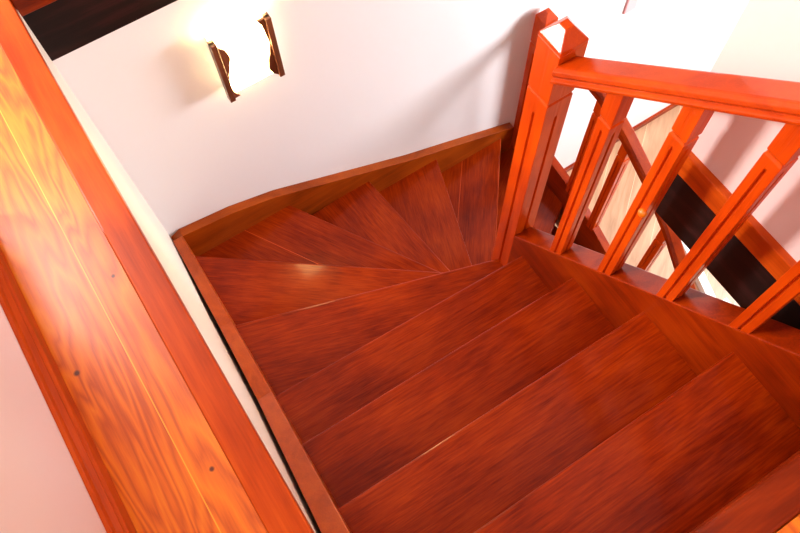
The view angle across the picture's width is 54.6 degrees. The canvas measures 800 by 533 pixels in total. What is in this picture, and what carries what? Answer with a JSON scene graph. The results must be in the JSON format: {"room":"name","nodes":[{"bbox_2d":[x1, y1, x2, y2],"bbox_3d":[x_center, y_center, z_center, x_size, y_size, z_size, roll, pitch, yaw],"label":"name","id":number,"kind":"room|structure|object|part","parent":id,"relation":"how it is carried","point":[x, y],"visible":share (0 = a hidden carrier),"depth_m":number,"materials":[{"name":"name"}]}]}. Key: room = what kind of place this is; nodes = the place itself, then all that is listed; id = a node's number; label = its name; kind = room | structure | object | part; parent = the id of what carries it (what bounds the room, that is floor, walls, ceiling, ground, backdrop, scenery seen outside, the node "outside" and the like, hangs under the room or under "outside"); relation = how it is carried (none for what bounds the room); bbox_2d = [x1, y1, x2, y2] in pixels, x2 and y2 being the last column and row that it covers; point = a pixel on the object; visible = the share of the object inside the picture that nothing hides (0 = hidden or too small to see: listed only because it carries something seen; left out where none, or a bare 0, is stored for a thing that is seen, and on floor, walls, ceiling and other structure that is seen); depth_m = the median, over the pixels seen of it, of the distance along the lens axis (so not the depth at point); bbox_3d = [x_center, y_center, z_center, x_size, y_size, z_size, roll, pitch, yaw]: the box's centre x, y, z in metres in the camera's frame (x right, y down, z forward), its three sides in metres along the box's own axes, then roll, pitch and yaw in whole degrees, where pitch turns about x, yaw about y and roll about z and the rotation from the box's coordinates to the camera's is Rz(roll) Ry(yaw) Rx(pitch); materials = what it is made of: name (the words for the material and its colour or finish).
{"room":"staircase","nodes":[
{"label":"staircase","id":0,"kind":"room"},
{"bbox_2d":[0,304,106,532],"bbox_3d":[-0.094,0.504,-0.233,0.120,2.476,2.770,-31,69,-12],"label":"wall","id":1,"kind":"structure","parent":0,"point":[42,489],"depth_m":1.02,"materials":[{"name":"white paint"}]},
{"bbox_2d":[0,248,136,532],"bbox_3d":[-0.008,0.953,0.881,0.020,0.072,2.770,-31,69,-12],"label":"baseboard","id":2,"kind":"structure","parent":1,"relation":"attached to","point":[102,491],"depth_m":1.20,"materials":[{"name":"orange wood"}]},
{"bbox_2d":[16,10,320,532],"bbox_3d":[-0.142,1.013,2.324,0.175,2.538,2.635,-31,69,-12],"label":"wall","id":3,"kind":"structure","parent":0,"point":[161,243],"depth_m":1.83,"materials":[{"name":"beige paint"}]},
{"bbox_2d":[10,0,56,16],"bbox_3d":[1.048,-1.703,2.096,4.477,0.060,0.075,-31,69,-12],"label":"trim","id":4,"kind":"structure","parent":3,"relation":"attached to","point":[24,7],"depth_m":1.65,"materials":[{"name":"brown wood"}]},
{"bbox_2d":[0,0,313,532],"bbox_3d":[-0.414,0.057,1.343,0.058,0.036,1.702,-31,69,-12],"label":"trim","id":5,"kind":"structure","parent":3,"relation":"attached to","point":[260,478],"depth_m":1.33,"materials":[{"name":"orange wood"}]},
{"bbox_2d":[0,45,799,532],"bbox_3d":[0.404,-0.489,1.561,7.000,0.030,5.000,-31,69,-12],"label":"floor","id":6,"kind":"structure","parent":0,"point":[164,461],"depth_m":1.29,"materials":[{"name":"brown wood"}]},
{"bbox_2d":[690,450,799,532],"bbox_3d":[0.440,0.437,1.154,0.917,0.036,0.067,-31,69,-12],"label":"trim","id":7,"kind":"structure","parent":6,"relation":"attached to","point":[773,501],"depth_m":1.17,"materials":[{"name":"red wood"}]},
{"bbox_2d":[52,0,748,240],"bbox_3d":[0.990,-1.133,3.337,4.650,2.362,0.120,-31,69,-12],"label":"wall","id":8,"kind":"structure","parent":0,"point":[364,82],"depth_m":2.55,"materials":[{"name":"white paint"}]},
{"bbox_2d":[23,0,176,60],"bbox_3d":[0.961,-1.639,2.187,4.650,0.153,0.121,-31,69,-12],"label":"beam","id":9,"kind":"structure","parent":8,"relation":"on","point":[61,27],"depth_m":1.77,"materials":[{"name":"black wood"}]},
{"bbox_2d":[204,8,284,102],"bbox_3d":[-0.421,-0.577,2.103,0.176,0.245,0.059,-31,69,-12],"label":"wall lamp","id":10,"kind":"object","parent":8,"relation":"attached to","point":[244,51],"visible":1,"depth_m":2.08,"materials":[{"name":"white glass"}]},
{"bbox_3d":[-0.468,-0.528,2.089,0.042,0.235,0.026,-31,69,-12],"label":"panel","id":11,"kind":"part","parent":10,"relation":"part of","materials":[{"name":"brown wood"}]},
{"bbox_3d":[-0.428,-0.584,2.118,0.166,0.217,0.031,-31,69,-12],"label":"plate","id":12,"kind":"part","parent":10,"relation":"part of","materials":[{"name":"white glass"}]},
{"bbox_3d":[-0.354,-0.597,2.116,0.038,0.235,0.026,-31,69,-12],"label":"panel","id":13,"kind":"part","parent":10,"relation":"part of","materials":[{"name":"brown wood"}]},
{"bbox_2d":[564,104,677,171],"bbox_3d":[1.796,-1.060,4.554,2.880,0.040,0.014,-31,69,-12],"label":"baseboard","id":14,"kind":"structure","parent":8,"relation":"attached to","point":[671,106],"depth_m":4.46,"materials":[{"name":"brown wood"}]},
{"bbox_2d":[623,0,637,14],"bbox_3d":[0.958,-1.086,3.204,0.065,0.090,0.010,-31,69,-12],"label":"wall plate","id":15,"kind":"object","parent":8,"relation":"attached to","point":[631,5],"visible":1,"depth_m":3.21,"materials":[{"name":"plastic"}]},
{"bbox_2d":[555,105,739,306],"bbox_3d":[2.043,0.837,3.761,4.700,0.050,3.935,-31,69,-12],"label":"floor","id":16,"kind":"structure","parent":0,"point":[651,136],"depth_m":4.28,"materials":[{"name":"laminate"}]},
{"bbox_2d":[171,122,799,532],"bbox_3d":[0.310,0.159,2.583,1.573,2.732,1.638,-31,69,-12],"label":"staircase","id":17,"kind":"structure","parent":16,"relation":"on","point":[407,378],"depth_m":1.83,"materials":[{"name":"brown wood"}]},
{"bbox_2d":[510,7,695,289],"bbox_3d":[0.889,-0.144,3.232,0.060,1.468,1.315,-31,69,-12],"label":"stair railing","id":18,"kind":"object","parent":17,"relation":"on","point":[631,149],"visible":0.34,"depth_m":2.89,"materials":[{"name":"brown wood"}]},
{"bbox_3d":[0.543,-0.716,3.240,0.060,0.925,0.060,-31,69,-12],"label":"newel post","id":19,"kind":"part","parent":18,"relation":"part of","materials":[{"name":"orange wood"}]},
{"bbox_3d":[0.899,-0.233,2.965,0.052,0.810,1.255,-31,69,-12],"label":"handrail","id":20,"kind":"part","parent":18,"relation":"part of","materials":[{"name":"orange wood"}]},
{"bbox_2d":[491,16,799,333],"bbox_3d":[0.622,0.166,1.652,0.080,2.935,1.199,-31,69,-12],"label":"stair railing","id":21,"kind":"object","parent":17,"relation":"on","point":[560,66],"visible":0.97,"depth_m":1.40,"materials":[{"name":"brown wood"}]},
{"bbox_3d":[0.332,-0.056,2.335,0.068,1.878,0.068,-31,69,-12],"label":"newel post","id":22,"kind":"part","parent":21,"relation":"part of","materials":[{"name":"orange wood"}]},
{"bbox_3d":[0.463,-0.102,1.482,0.016,0.020,0.020,-31,69,-12],"label":"knob","id":23,"kind":"part","parent":21,"relation":"part of","materials":[{"name":"brown wood"}]},
{"bbox_3d":[0.596,-0.165,0.887,0.062,0.989,1.065,-31,69,-12],"label":"handrail","id":24,"kind":"part","parent":21,"relation":"part of","materials":[{"name":"orange wood"}]},
{"bbox_2d":[682,242,715,296],"bbox_3d":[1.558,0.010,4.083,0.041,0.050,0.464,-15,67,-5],"label":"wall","id":25,"kind":"structure","parent":16,"relation":"on","point":[702,282],"depth_m":4.03,"materials":[{"name":"white paint"}]},
{"bbox_2d":[691,0,799,261],"bbox_3d":[1.133,0.071,-0.073,0.120,2.476,2.210,-31,69,-12],"label":"wall","id":26,"kind":"structure","parent":0,"point":[764,42],"depth_m":1.24,"materials":[{"name":"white paint"}]},
{"bbox_2d":[678,151,799,304],"bbox_3d":[0.967,0.372,1.183,0.075,0.060,1.610,-31,69,-12],"label":"trim","id":27,"kind":"structure","parent":26,"relation":"attached to","point":[777,261],"depth_m":1.38,"materials":[{"name":"brown wood"}]},
{"bbox_3d":[2.816,-0.048,1.423,3.450,0.182,2.810,-31,69,-12],"label":"ceiling","id":28,"kind":"structure","parent":0,"visible":0},
{"bbox_2d":[656,174,799,328],"bbox_3d":[1.154,0.631,1.181,0.123,0.153,2.210,-31,69,-12],"label":"beam","id":29,"kind":"structure","parent":28,"relation":"attached to","point":[735,267],"depth_m":1.48,"materials":[{"name":"black wood"}]}
]}

